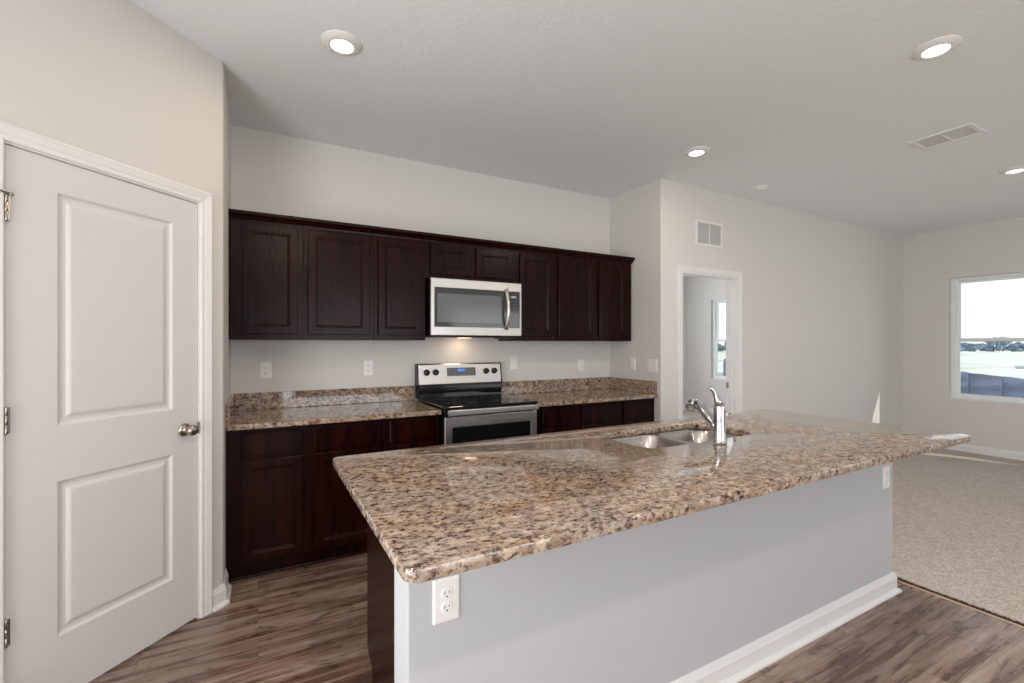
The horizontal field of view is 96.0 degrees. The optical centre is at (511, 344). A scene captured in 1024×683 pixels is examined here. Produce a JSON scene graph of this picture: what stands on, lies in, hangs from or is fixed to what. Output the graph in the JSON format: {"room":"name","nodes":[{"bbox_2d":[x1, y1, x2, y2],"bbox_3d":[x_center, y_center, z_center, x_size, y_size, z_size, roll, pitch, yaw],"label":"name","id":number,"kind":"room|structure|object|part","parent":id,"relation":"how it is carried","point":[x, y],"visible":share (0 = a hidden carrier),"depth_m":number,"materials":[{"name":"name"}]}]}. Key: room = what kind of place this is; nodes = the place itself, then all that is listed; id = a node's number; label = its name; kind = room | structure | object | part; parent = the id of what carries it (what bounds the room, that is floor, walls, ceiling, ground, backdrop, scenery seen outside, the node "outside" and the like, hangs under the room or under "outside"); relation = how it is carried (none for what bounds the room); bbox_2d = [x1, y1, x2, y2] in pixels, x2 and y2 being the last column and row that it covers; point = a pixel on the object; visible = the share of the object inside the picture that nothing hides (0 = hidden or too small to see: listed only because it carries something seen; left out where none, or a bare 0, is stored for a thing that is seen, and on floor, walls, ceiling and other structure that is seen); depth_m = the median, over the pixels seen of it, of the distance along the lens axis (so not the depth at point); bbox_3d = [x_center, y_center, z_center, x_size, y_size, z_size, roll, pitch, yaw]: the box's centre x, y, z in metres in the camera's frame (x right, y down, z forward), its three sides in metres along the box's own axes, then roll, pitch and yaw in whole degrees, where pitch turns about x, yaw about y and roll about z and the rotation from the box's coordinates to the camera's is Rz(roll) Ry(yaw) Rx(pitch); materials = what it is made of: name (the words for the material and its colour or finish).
{"room":"kitchen","nodes":[
{"label":"kitchen","id":0,"kind":"room"},
{"bbox_2d":[0,0,230,588],"bbox_3d":[-1.794,-0.060,2.004,0.516,2.852,2.269,0,0,2],"label":"wall","id":1,"kind":"structure","parent":0,"point":[110,79],"depth_m":2.00,"materials":[{"name":"white paint"}]},
{"bbox_2d":[0,144,199,682],"bbox_3d":[-1.654,0.329,1.923,0.105,2.050,0.776,0,0,16],"label":"door","id":2,"kind":"structure","parent":1,"relation":"in","point":[101,426],"depth_m":1.87,"materials":[{"name":"white wood"}]},
{"bbox_2d":[0,121,212,682],"bbox_3d":[-1.709,0.300,1.962,0.139,2.132,0.855,0,0,16],"label":"door frame","id":3,"kind":"structure","parent":1,"relation":"attached to","point":[10,135],"depth_m":2.29,"materials":[{"name":"white wood"}]},
{"bbox_2d":[213,569,231,611],"bbox_3d":[-1.538,1.313,2.478,0.072,0.105,0.259,0,0,-16],"label":"baseboard","id":4,"kind":"structure","parent":1,"relation":"attached to","point":[222,593],"depth_m":2.41,"materials":[{"name":"white wood"}]},
{"bbox_2d":[231,125,609,400],"bbox_3d":[-0.480,-0.060,3.978,3.516,2.852,0.120,0,0,-29],"label":"wall","id":5,"kind":"structure","parent":0,"point":[272,173],"depth_m":3.66,"materials":[{"name":"white paint"}]},
{"bbox_2d":[260,362,270,378],"bbox_3d":[-1.721,0.184,3.221,0.073,0.118,0.009,0,0,-29],"label":"wall outlet","id":6,"kind":"object","parent":5,"relation":"attached to","point":[265,367],"visible":1,"depth_m":3.22,"materials":[{"name":"white plastic"}]},
{"bbox_2d":[229,219,302,339],"bbox_3d":[-1.636,-0.406,3.075,0.415,0.756,0.344,0,0,-29],"label":"upper cabinet","id":7,"kind":"object","parent":5,"relation":"attached to","point":[266,260],"visible":1,"depth_m":2.93,"materials":[{"name":"brown wood"}]},
{"bbox_2d":[235,386,413,410],"bbox_3d":[-1.336,0.393,3.425,1.241,0.116,0.020,0,0,-29],"label":"backsplash","id":8,"kind":"structure","parent":5,"relation":"attached to","point":[304,398],"depth_m":3.38,"materials":[{"name":"stone"}]},
{"bbox_2d":[303,227,372,339],"bbox_3d":[-1.253,-0.406,3.286,0.457,0.756,0.344,0,0,-29],"label":"upper cabinet","id":9,"kind":"object","parent":5,"relation":"attached to","point":[337,266],"visible":0.89,"depth_m":3.13,"materials":[{"name":"brown wood"}]},
{"bbox_2d":[363,360,372,375],"bbox_3d":[-1.108,0.184,3.559,0.073,0.118,0.009,0,0,-29],"label":"wall outlet","id":10,"kind":"object","parent":5,"relation":"attached to","point":[367,364],"visible":1,"depth_m":3.56,"materials":[{"name":"white plastic"}]},
{"bbox_2d":[365,235,424,340],"bbox_3d":[-0.887,-0.406,3.488,0.377,0.756,0.344,0,0,-29],"label":"upper cabinet","id":11,"kind":"object","parent":5,"relation":"attached to","point":[398,263],"visible":0.93,"depth_m":3.33,"materials":[{"name":"brown wood"}]},
{"bbox_3d":[-0.807,-0.410,3.347,0.324,0.691,0.019,0,0,-29],"label":"door","id":12,"kind":"part","parent":11,"relation":"part of","materials":[{"name":"brown wood"}]},
{"bbox_2d":[228,208,634,263],"bbox_3d":[-0.362,-0.798,3.764,3.313,0.056,0.364,0,0,-29],"label":"crown molding","id":13,"kind":"structure","parent":5,"relation":"attached to","point":[234,214],"depth_m":3.36,"materials":[{"name":"brown wood"}]},
{"bbox_2d":[425,241,515,282],"bbox_3d":[-0.381,-0.640,3.767,0.778,0.288,0.344,0,0,-29],"label":"upper cabinet","id":14,"kind":"object","parent":5,"relation":"attached to","point":[442,260],"visible":0.76,"depth_m":3.60,"materials":[{"name":"brown wood"}]},
{"bbox_3d":[-0.467,-0.642,3.534,0.329,0.228,0.019,0,0,-29],"label":"door","id":15,"kind":"part","parent":14,"relation":"part of","materials":[{"name":"brown wood"}]},
{"bbox_2d":[425,277,520,338],"bbox_3d":[-0.341,-0.267,3.723,0.770,0.450,0.459,0,0,-29],"label":"microwave","id":16,"kind":"object","parent":14,"relation":"attached to","point":[454,308],"visible":0.96,"depth_m":3.55,"materials":[{"name":"silver metal"}]},
{"bbox_3d":[-0.038,-0.276,3.666,0.024,0.322,0.066,0,0,-29],"label":"handle","id":17,"kind":"part","parent":16,"relation":"part of","materials":[{"name":"silver metal"}]},
{"bbox_3d":[0.018,-0.279,3.742,0.124,0.426,0.027,0,0,-29],"label":"control panel","id":18,"kind":"part","parent":16,"relation":"part of","materials":[{"name":"silver metal"}]},
{"bbox_3d":[0.017,-0.277,3.727,0.104,0.294,0.001,0,0,-29],"label":"control glass","id":19,"kind":"part","parent":16,"relation":"part of","materials":[{"name":"grey"}]},
{"bbox_3d":[-0.140,-0.642,3.714,0.328,0.228,0.019,0,0,-29],"label":"door","id":20,"kind":"part","parent":14,"relation":"part of","materials":[{"name":"brown wood"}]},
{"bbox_2d":[510,356,517,369],"bbox_3d":[0.021,0.171,4.179,0.073,0.118,0.010,0,0,-29],"label":"wall switch","id":21,"kind":"object","parent":5,"relation":"attached to","point":[513,360],"visible":1,"depth_m":4.17,"materials":[{"name":"white plastic"}]},
{"bbox_2d":[498,251,554,340],"bbox_3d":[0.130,-0.406,4.048,0.386,0.756,0.344,0,0,-29],"label":"upper cabinet","id":22,"kind":"object","parent":5,"relation":"attached to","point":[535,272],"visible":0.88,"depth_m":3.90,"materials":[{"name":"brown wood"}]},
{"bbox_3d":[0.209,-0.410,3.906,0.329,0.691,0.019,0,0,-29],"label":"door","id":23,"kind":"part","parent":22,"relation":"part of","materials":[{"name":"brown wood"}]},
{"bbox_2d":[501,377,608,394],"bbox_3d":[0.431,0.393,4.399,1.270,0.116,0.020,0,0,-29],"label":"backsplash","id":24,"kind":"structure","parent":5,"relation":"attached to","point":[552,385],"depth_m":4.37,"materials":[{"name":"stone"}]},
{"bbox_2d":[555,256,595,340],"bbox_3d":[0.498,-0.406,4.250,0.451,0.756,0.344,0,0,-29],"label":"upper cabinet","id":25,"kind":"object","parent":5,"relation":"attached to","point":[575,278],"visible":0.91,"depth_m":4.10,"materials":[{"name":"brown wood"}]},
{"bbox_2d":[578,359,583,370],"bbox_3d":[0.683,0.208,4.545,0.073,0.118,0.009,0,0,-29],"label":"wall outlet","id":26,"kind":"object","parent":5,"relation":"attached to","point":[580,361],"visible":1,"depth_m":4.54,"materials":[{"name":"white plastic"}]},
{"bbox_2d":[596,260,630,340],"bbox_3d":[0.883,-0.406,4.463,0.427,0.756,0.344,0,0,-29],"label":"upper cabinet","id":27,"kind":"object","parent":5,"relation":"attached to","point":[613,279],"visible":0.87,"depth_m":4.31,"materials":[{"name":"brown wood"}]},
{"bbox_2d":[88,553,1023,682],"bbox_3d":[0.949,1.406,0.098,4.758,0.080,8.456,0,0,-29],"label":"floor","id":28,"kind":"structure","parent":0,"point":[305,624],"depth_m":2.09,"materials":[{"name":"brown wood"}]},
{"bbox_2d":[226,425,307,581],"bbox_3d":[-1.564,0.925,2.953,0.424,0.882,0.628,0,0,-29],"label":"base cabinet","id":29,"kind":"object","parent":28,"relation":"on","point":[267,468],"visible":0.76,"depth_m":2.68,"materials":[{"name":"brown wood"}]},
{"bbox_3d":[-1.397,0.578,2.696,0.319,0.144,0.019,0,0,-29],"label":"drawer","id":30,"kind":"part","parent":29,"relation":"part of","materials":[{"name":"brown wood"}]},
{"bbox_3d":[-1.397,0.957,2.696,0.319,0.582,0.019,0,0,-29],"label":"door","id":31,"kind":"part","parent":29,"relation":"part of","materials":[{"name":"brown wood"}]},
{"bbox_2d":[225,386,441,430],"bbox_3d":[-1.192,0.409,3.143,1.262,0.148,0.654,0,0,-29],"label":"countertop","id":32,"kind":"structure","parent":29,"relation":"on","point":[243,411],"depth_m":3.18,"materials":[{"name":"stone"}]},
{"bbox_2d":[307,419,383,564],"bbox_3d":[-1.178,0.925,3.165,0.454,0.882,0.628,0,0,-29],"label":"base cabinet","id":33,"kind":"object","parent":28,"relation":"on","point":[337,528],"visible":0.48,"depth_m":2.87,"materials":[{"name":"brown wood"}]},
{"bbox_3d":[-1.030,0.578,2.898,0.397,0.144,0.019,0,0,-29],"label":"drawer","id":34,"kind":"part","parent":33,"relation":"part of","materials":[{"name":"brown wood"}]},
{"bbox_3d":[-1.030,0.957,2.898,0.397,0.582,0.019,0,0,-29],"label":"door","id":35,"kind":"part","parent":33,"relation":"part of","materials":[{"name":"brown wood"}]},
{"bbox_2d":[367,522,393,682],"bbox_3d":[-0.012,0.925,1.869,1.016,0.882,0.552,0,0,-29],"label":"base cabinet","id":36,"kind":"object","parent":28,"relation":"on","point":[380,569],"visible":0.16,"depth_m":1.66,"materials":[{"name":"brown wood"}]},
{"bbox_2d":[333,409,970,582],"bbox_3d":[0.783,0.467,2.067,2.851,0.030,1.065,0,0,-29],"label":"countertop","id":37,"kind":"structure","parent":36,"relation":"on","point":[439,511],"depth_m":1.56,"materials":[{"name":"stone"}]},
{"bbox_2d":[612,429,739,447],"bbox_3d":[0.835,0.575,2.320,0.810,0.183,0.425,0,0,-29],"label":"sink","id":38,"kind":"object","parent":37,"relation":"in","point":[685,436],"visible":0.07,"depth_m":2.45,"materials":[{"name":"silver metal"}]},
{"bbox_3d":[0.657,0.575,2.222,0.405,0.183,0.425,0,0,-29],"label":"bowl","id":39,"kind":"part","parent":38,"relation":"part of","materials":[{"name":"silver metal"}]},
{"bbox_3d":[1.012,0.575,2.417,0.405,0.183,0.425,0,0,-29],"label":"bowl","id":40,"kind":"part","parent":38,"relation":"part of","materials":[{"name":"silver metal"}]},
{"bbox_2d":[685,387,726,443],"bbox_3d":[0.914,0.323,2.212,0.084,0.256,0.258,0,0,-19],"label":"faucet","id":41,"kind":"object","parent":37,"relation":"on","point":[717,422],"visible":1,"depth_m":2.11,"materials":[{"name":"silver metal"}]},
{"bbox_3d":[0.929,0.340,2.200,0.048,0.129,0.166,0,0,-18],"label":"spout","id":42,"kind":"part","parent":41,"relation":"part of","materials":[{"name":"silver metal"}]},
{"bbox_3d":[0.937,0.241,2.113,0.067,0.092,0.037,0,0,-11],"label":"lever","id":43,"kind":"part","parent":41,"relation":"part of","materials":[{"name":"silver metal"}]},
{"bbox_2d":[384,415,438,450],"bbox_3d":[-0.813,0.925,3.366,0.377,0.882,0.628,0,0,-29],"label":"base cabinet","id":44,"kind":"object","parent":28,"relation":"on","point":[417,431],"visible":0.28,"depth_m":3.09,"materials":[{"name":"brown wood"}]},
{"bbox_3d":[-0.666,0.578,3.099,0.310,0.144,0.019,0,0,-29],"label":"drawer","id":45,"kind":"part","parent":44,"relation":"part of","materials":[{"name":"brown wood"}]},
{"bbox_3d":[-0.666,0.957,3.099,0.310,0.582,0.019,0,0,-29],"label":"door","id":46,"kind":"part","parent":44,"relation":"part of","materials":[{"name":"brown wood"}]},
{"bbox_2d":[415,362,537,444],"bbox_3d":[-0.284,0.762,3.601,0.755,1.207,0.705,0,0,-29],"label":"range","id":47,"kind":"object","parent":28,"relation":"on","point":[469,397],"visible":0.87,"depth_m":3.48,"materials":[{"name":"silver metal"}]},
{"bbox_3d":[-0.678,0.230,3.695,0.052,0.052,0.041,0,0,-29],"label":"knob","id":48,"kind":"part","parent":47,"relation":"part of","materials":[{"name":"black plastic"}]},
{"bbox_3d":[-0.612,0.230,3.732,0.052,0.052,0.041,0,0,-29],"label":"knob","id":49,"kind":"part","parent":47,"relation":"part of","materials":[{"name":"black plastic"}]},
{"bbox_2d":[418,394,537,409],"bbox_3d":[-0.278,0.441,3.588,0.751,0.019,0.608,0,0,-29],"label":"cooktop","id":50,"kind":"object","parent":47,"relation":"in","point":[439,401],"depth_m":3.49,"materials":[{"name":"grey glass"}]},
{"bbox_3d":[-0.216,0.230,3.950,0.052,0.052,0.041,0,0,-29],"label":"knob","id":51,"kind":"part","parent":47,"relation":"part of","materials":[{"name":"black plastic"}]},
{"bbox_3d":[-0.144,0.476,3.346,0.743,0.050,0.040,0,0,-29],"label":"rail","id":52,"kind":"part","parent":47,"relation":"part of","materials":[{"name":"silver metal"}]},
{"bbox_2d":[444,404,537,444],"bbox_3d":[-0.129,0.786,3.319,0.739,0.669,0.061,0,0,-29],"label":"oven","id":53,"kind":"object","parent":47,"relation":"in","point":[476,422],"depth_m":3.30,"materials":[{"name":"silver metal"}]},
{"bbox_2d":[537,404,576,433],"bbox_3d":[0.207,0.925,3.928,0.407,0.882,0.628,0,0,-29],"label":"base cabinet","id":54,"kind":"object","parent":28,"relation":"on","point":[559,418],"visible":0.23,"depth_m":3.65,"materials":[{"name":"brown wood"}]},
{"bbox_3d":[0.364,0.578,3.666,0.304,0.144,0.019,0,0,-29],"label":"drawer","id":55,"kind":"part","parent":54,"relation":"part of","materials":[{"name":"brown wood"}]},
{"bbox_3d":[0.364,0.957,3.666,0.304,0.582,0.019,0,0,-29],"label":"door","id":56,"kind":"part","parent":54,"relation":"part of","materials":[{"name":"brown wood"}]},
{"bbox_2d":[501,377,657,406],"bbox_3d":[0.593,0.409,4.126,1.291,0.148,0.654,0,0,-29],"label":"countertop","id":57,"kind":"structure","parent":54,"relation":"on","point":[552,392],"depth_m":4.23,"materials":[{"name":"stone"}]},
{"bbox_2d":[577,401,618,429],"bbox_3d":[0.584,0.925,4.135,0.451,0.882,0.628,0,0,-29],"label":"base cabinet","id":58,"kind":"object","parent":28,"relation":"on","point":[598,414],"visible":0.21,"depth_m":3.85,"materials":[{"name":"brown wood"}]},
{"bbox_3d":[0.731,0.578,3.868,0.375,0.144,0.019,0,0,-29],"label":"drawer","id":59,"kind":"part","parent":58,"relation":"part of","materials":[{"name":"brown wood"}]},
{"bbox_3d":[0.731,0.957,3.868,0.375,0.582,0.019,0,0,-29],"label":"door","id":60,"kind":"part","parent":58,"relation":"part of","materials":[{"name":"brown wood"}]},
{"bbox_2d":[619,398,653,424],"bbox_3d":[0.966,0.925,4.346,0.419,0.882,0.628,0,0,-29],"label":"base cabinet","id":61,"kind":"object","parent":28,"relation":"on","point":[635,411],"visible":0.21,"depth_m":4.06,"materials":[{"name":"brown wood"}]},
{"bbox_3d":[1.098,0.578,4.071,0.307,0.144,0.019,0,0,-29],"label":"drawer","id":62,"kind":"part","parent":61,"relation":"part of","materials":[{"name":"brown wood"}]},
{"bbox_3d":[1.098,0.957,4.071,0.307,0.582,0.019,0,0,-29],"label":"door","id":63,"kind":"part","parent":61,"relation":"part of","materials":[{"name":"brown wood"}]},
{"bbox_2d":[897,578,1023,627],"bbox_3d":[3.571,1.360,0.231,0.036,0.012,5.760,0,0,-29],"label":"threshold","id":64,"kind":"object","parent":28,"relation":"on","point":[960,602],"visible":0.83,"depth_m":2.42,"materials":[{"name":"beige wood"}]},
{"bbox_2d":[131,0,1023,235],"bbox_3d":[2.270,-1.536,2.620,9.504,0.100,11.600,0,0,-29],"label":"ceiling","id":65,"kind":"structure","parent":0,"point":[820,104],"depth_m":2.71,"materials":[{"name":"white paint"}]},
{"bbox_2d":[321,30,361,55],"bbox_3d":[-0.839,-1.476,2.276,0.192,0.020,0.192,0,0,-29],"label":"recessed light","id":66,"kind":"object","parent":65,"relation":"in","point":[340,42],"visible":1,"depth_m":2.25,"materials":[{"name":"white"}]},
{"bbox_2d":[683,146,709,156],"bbox_3d":[1.421,-1.476,3.550,0.192,0.020,0.192,0,0,-29],"label":"recessed light","id":67,"kind":"object","parent":65,"relation":"in","point":[696,151],"visible":1,"depth_m":3.52,"materials":[{"name":"white"}]},
{"bbox_2d":[753,185,767,191],"bbox_3d":[2.345,-1.468,4.360,0.123,0.037,0.123,0,0,-29],"label":"smoke detector","id":68,"kind":"object","parent":65,"relation":"attached to","point":[759,188],"visible":1,"depth_m":4.33,"materials":[{"name":"white plastic"}]},
{"bbox_2d":[911,35,962,59],"bbox_3d":[2.124,-1.476,2.311,0.192,0.020,0.192,0,0,-29],"label":"recessed light","id":69,"kind":"object","parent":65,"relation":"in","point":[936,47],"visible":1,"depth_m":2.29,"materials":[{"name":"white"}]},
{"bbox_2d":[908,123,986,150],"bbox_3d":[3.113,-1.482,3.307,0.265,0.009,0.349,0,0,-29],"label":"ceiling vent","id":70,"kind":"object","parent":65,"relation":"in","point":[965,131],"visible":1,"depth_m":3.30,"materials":[{"name":"white metal"}]},
{"bbox_3d":[3.076,-1.483,3.373,0.209,0.005,0.138,0,0,-29],"label":"louvre panel","id":71,"kind":"part","parent":70,"relation":"part of","materials":[{"name":"white metal"}]},
{"bbox_3d":[3.149,-1.483,3.241,0.209,0.005,0.138,0,0,-29],"label":"louvre panel","id":72,"kind":"part","parent":70,"relation":"part of","materials":[{"name":"white metal"}]},
{"bbox_2d":[999,165,1023,173],"bbox_3d":[4.279,-1.476,3.922,0.192,0.020,0.192,0,0,-29],"label":"recessed light","id":73,"kind":"object","parent":65,"relation":"in","point":[1017,169],"visible":1,"depth_m":3.90,"materials":[{"name":"white"}]},
{"bbox_2d":[610,182,650,380],"bbox_3d":[1.160,-0.060,4.560,0.120,2.852,0.682,0,0,-29],"label":"wall","id":74,"kind":"structure","parent":0,"point":[630,211],"depth_m":4.39,"materials":[{"name":"white paint"}]},
{"bbox_2d":[630,358,635,369],"bbox_3d":[1.159,0.190,4.430,0.009,0.118,0.073,0,0,-29],"label":"wall outlet","id":75,"kind":"object","parent":74,"relation":"attached to","point":[632,360],"visible":1,"depth_m":4.42,"materials":[{"name":"white plastic"}]},
{"bbox_2d":[647,359,656,372],"bbox_3d":[1.279,0.198,4.211,0.010,0.118,0.119,0,0,-29],"label":"wall switch","id":76,"kind":"object","parent":74,"relation":"attached to","point":[651,363],"visible":1,"depth_m":4.21,"materials":[{"name":"white plastic"}]},
{"bbox_2d":[394,462,892,682],"bbox_3d":[0.881,0.924,1.962,2.731,0.883,0.145,0,0,-29],"label":"wall","id":77,"kind":"structure","parent":0,"point":[662,601],"depth_m":1.68,"materials":[{"name":"grey paint"}]},
{"bbox_2d":[433,574,459,624],"bbox_3d":[-0.182,0.714,1.288,0.079,0.124,0.009,0,0,-29],"label":"island outlet","id":78,"kind":"object","parent":77,"relation":"attached to","point":[446,590],"visible":0.99,"depth_m":1.28,"materials":[{"name":"white plastic"}]},
{"bbox_2d":[441,601,451,612],"bbox_3d":[-0.181,0.734,1.286,0.033,0.029,0.003,0,0,-29],"label":"socket","id":79,"kind":"object","parent":78,"relation":"attached to","point":[446,606],"depth_m":1.28,"materials":[{"name":"white plastic"}]},
{"bbox_2d":[441,587,451,598],"bbox_3d":[-0.181,0.695,1.286,0.033,0.029,0.003,0,0,-29],"label":"socket","id":80,"kind":"object","parent":78,"relation":"attached to","point":[446,592],"depth_m":1.28,"materials":[{"name":"white plastic"}]},
{"bbox_2d":[670,572,901,682],"bbox_3d":[0.889,1.313,1.949,2.791,0.105,0.175,0,0,-29],"label":"baseboard","id":81,"kind":"structure","parent":77,"relation":"attached to","point":[749,659],"depth_m":2.07,"materials":[{"name":"white"}]},
{"bbox_2d":[883,466,889,488],"bbox_3d":[2.043,0.726,2.514,0.073,0.118,0.009,0,0,-29],"label":"island outlet","id":82,"kind":"object","parent":77,"relation":"attached to","point":[886,470],"visible":1,"depth_m":2.51,"materials":[{"name":"white plastic"}]},
{"bbox_2d":[683,276,686,404],"bbox_3d":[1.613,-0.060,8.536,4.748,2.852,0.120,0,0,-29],"label":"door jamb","id":83,"kind":"structure","parent":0,"point":[684,277],"depth_m":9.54,"materials":[{"name":"white paint"}]},
{"bbox_2d":[651,178,902,425],"bbox_3d":[3.381,-0.060,5.325,4.748,2.852,0.120,0,0,-29],"label":"wall","id":84,"kind":"structure","parent":0,"point":[823,297],"depth_m":5.10,"materials":[{"name":"white paint"}]},
{"bbox_2d":[683,405,713,412],"bbox_3d":[2.506,1.313,6.936,4.528,0.105,3.546,0,0,-29],"label":"baseboard","id":85,"kind":"structure","parent":84,"relation":"attached to","point":[711,410],"depth_m":9.09,"materials":[{"name":"white wood"}]},
{"bbox_2d":[696,219,722,248],"bbox_3d":[1.899,-1.058,4.436,0.381,0.242,0.008,0,0,-29],"label":"air vent","id":86,"kind":"object","parent":84,"relation":"in","point":[709,234],"visible":1,"depth_m":4.43,"materials":[{"name":"white metal"}]},
{"bbox_3d":[1.823,-1.058,4.394,0.161,0.196,0.006,0,0,-29],"label":"louvre panel","id":87,"kind":"part","parent":86,"relation":"part of","materials":[{"name":"grey metal"}]},
{"bbox_3d":[1.974,-1.058,4.477,0.161,0.196,0.006,0,0,-29],"label":"louvre panel","id":88,"kind":"part","parent":86,"relation":"part of","materials":[{"name":"grey metal"}]},
{"bbox_2d":[677,264,742,418],"bbox_3d":[1.895,0.318,4.496,0.923,2.096,0.140,0,0,-29],"label":"door frame","id":89,"kind":"structure","parent":84,"relation":"attached to","point":[734,279],"depth_m":4.64,"materials":[{"name":"white wood"}]},
{"bbox_2d":[683,410,1023,623],"bbox_3d":[4.354,1.399,3.767,4.746,0.094,11.600,0,0,-29],"label":"floor","id":90,"kind":"structure","parent":0,"point":[958,516],"depth_m":3.40,"materials":[{"name":"beige carpet"}]},
{"bbox_2d":[687,216,1023,451],"bbox_3d":[6.319,-0.060,4.849,0.140,2.852,11.400,0,0,-29],"label":"wall","id":91,"kind":"structure","parent":0,"point":[931,260],"depth_m":6.06,"materials":[{"name":"white paint"}]},
{"bbox_2d":[711,299,725,379],"bbox_3d":[4.195,-0.088,8.697,0.139,1.552,0.930,0,0,-29],"label":"window","id":92,"kind":"structure","parent":91,"relation":"in","point":[716,339],"depth_m":9.07,"materials":[{"name":"white plastic"}]},
{"bbox_3d":[4.216,0.280,8.708,0.028,0.752,0.844,0,0,-29],"label":"sash","id":93,"kind":"part","parent":92,"relation":"part of","materials":[{"name":"white plastic"}]},
{"bbox_3d":[4.242,-0.443,8.723,0.028,0.782,0.844,0,0,-29],"label":"sash","id":94,"kind":"part","parent":92,"relation":"part of","materials":[{"name":"white plastic"}]},
{"bbox_2d":[944,444,1023,460],"bbox_3d":[5.644,1.313,2.293,3.508,0.105,7.374,0,0,-29],"label":"baseboard","id":95,"kind":"structure","parent":91,"relation":"attached to","point":[1016,455],"depth_m":5.61,"materials":[{"name":"white wood"}]},
{"bbox_2d":[949,272,1023,404],"bbox_3d":[5.917,-0.069,5.569,0.139,1.554,0.930,0,0,-29],"label":"window","id":96,"kind":"structure","parent":91,"relation":"in","point":[956,283],"depth_m":5.91,"materials":[{"name":"white plastic"}]},
{"bbox_3d":[5.885,0.701,5.552,0.066,0.014,0.928,0,0,-29],"label":"sill","id":97,"kind":"part","parent":96,"relation":"part of","materials":[{"name":"white"}]},
{"bbox_3d":[5.938,0.300,5.581,0.028,0.752,0.844,0,0,-29],"label":"sash","id":98,"kind":"part","parent":96,"relation":"part of","materials":[{"name":"white plastic"}]},
{"bbox_3d":[5.964,-0.424,5.595,0.028,0.784,0.844,0,0,-29],"label":"sash","id":99,"kind":"part","parent":96,"relation":"part of","materials":[{"name":"glass"}]},
{"label":"outside","id":100,"kind":"structure","parent":0,"visible":0},
{"bbox_2d":[718,347,1023,378],"bbox_3d":[148.857,1.736,173.285,412.046,0.100,680.000,0,0,-29],"label":"ground","id":101,"kind":"structure","parent":100,"point":[997,363],"depth_m":42.35,"materials":[{"name":"white snow"}]},
{"bbox_2d":[718,343,722,350],"bbox_3d":[49.010,0.831,108.751,2.950,2.152,2.617,0,0,-29],"label":"tree","id":102,"kind":"object","parent":101,"relation":"on","point":[720,346],"visible":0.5,"depth_m":108.15,"materials":[{"name":"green plant"}]},
{"bbox_2d":[723,359,725,375],"bbox_3d":[10.956,1.303,23.625,0.208,0.926,7.494,0,0,25],"label":"fence","id":103,"kind":"object","parent":101,"relation":"on","point":[724,363],"visible":0.46,"depth_m":20.28,"materials":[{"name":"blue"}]},
{"bbox_2d":[960,342,967,350],"bbox_3d":[111.737,0.726,114.291,2.949,2.461,2.620,0,0,-29],"label":"tree","id":104,"kind":"object","parent":101,"relation":"on","point":[964,344],"visible":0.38,"depth_m":113.48,"materials":[{"name":"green plant"}]},
{"bbox_2d":[967,343,981,351],"bbox_3d":[105.111,0.733,105.093,2.821,2.066,2.519,0,0,-29],"label":"tree","id":105,"kind":"object","parent":101,"relation":"on","point":[973,347],"visible":1,"depth_m":104.47,"materials":[{"name":"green plant"}]},
{"bbox_2d":[977,343,987,350],"bbox_3d":[116.441,0.787,114.113,2.955,2.115,2.467,0,0,-29],"label":"tree","id":106,"kind":"object","parent":101,"relation":"on","point":[983,345],"visible":0.64,"depth_m":113.69,"materials":[{"name":"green plant"}]},
{"bbox_2d":[960,371,1023,397],"bbox_3d":[13.574,1.333,12.651,0.207,0.866,12.288,0,0,26],"label":"fence","id":107,"kind":"object","parent":101,"relation":"on","point":[970,383],"visible":0.39,"depth_m":13.47,"materials":[{"name":"blue wood"}]},
{"bbox_2d":[984,337,1002,351],"bbox_3d":[109.803,0.116,105.149,2.717,3.479,3.155,0,0,-29],"label":"tree","id":108,"kind":"object","parent":101,"relation":"on","point":[990,347],"visible":0.73,"depth_m":104.85,"materials":[{"name":"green plant"}]},
{"bbox_2d":[995,337,1012,350],"bbox_3d":[121.393,0.044,113.973,3.261,3.530,2.997,0,0,-29],"label":"tree","id":109,"kind":"object","parent":101,"relation":"on","point":[1005,343],"visible":0.35,"depth_m":113.51,"materials":[{"name":"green plant"}]},
{"bbox_2d":[1003,343,1023,351],"bbox_3d":[113.990,0.855,104.936,2.366,2.346,3.526,0,0,-29],"label":"tree","id":110,"kind":"object","parent":101,"relation":"on","point":[1012,347],"visible":0.98,"depth_m":104.37,"materials":[{"name":"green plant"}]},
{"bbox_2d":[1014,342,1023,348],"bbox_3d":[125.832,0.613,113.967,2.493,2.563,2.455,0,0,-29],"label":"tree","id":111,"kind":"object","parent":101,"relation":"on","point":[1019,343],"visible":0.59,"depth_m":113.73,"materials":[{"name":"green plant"}]}
]}

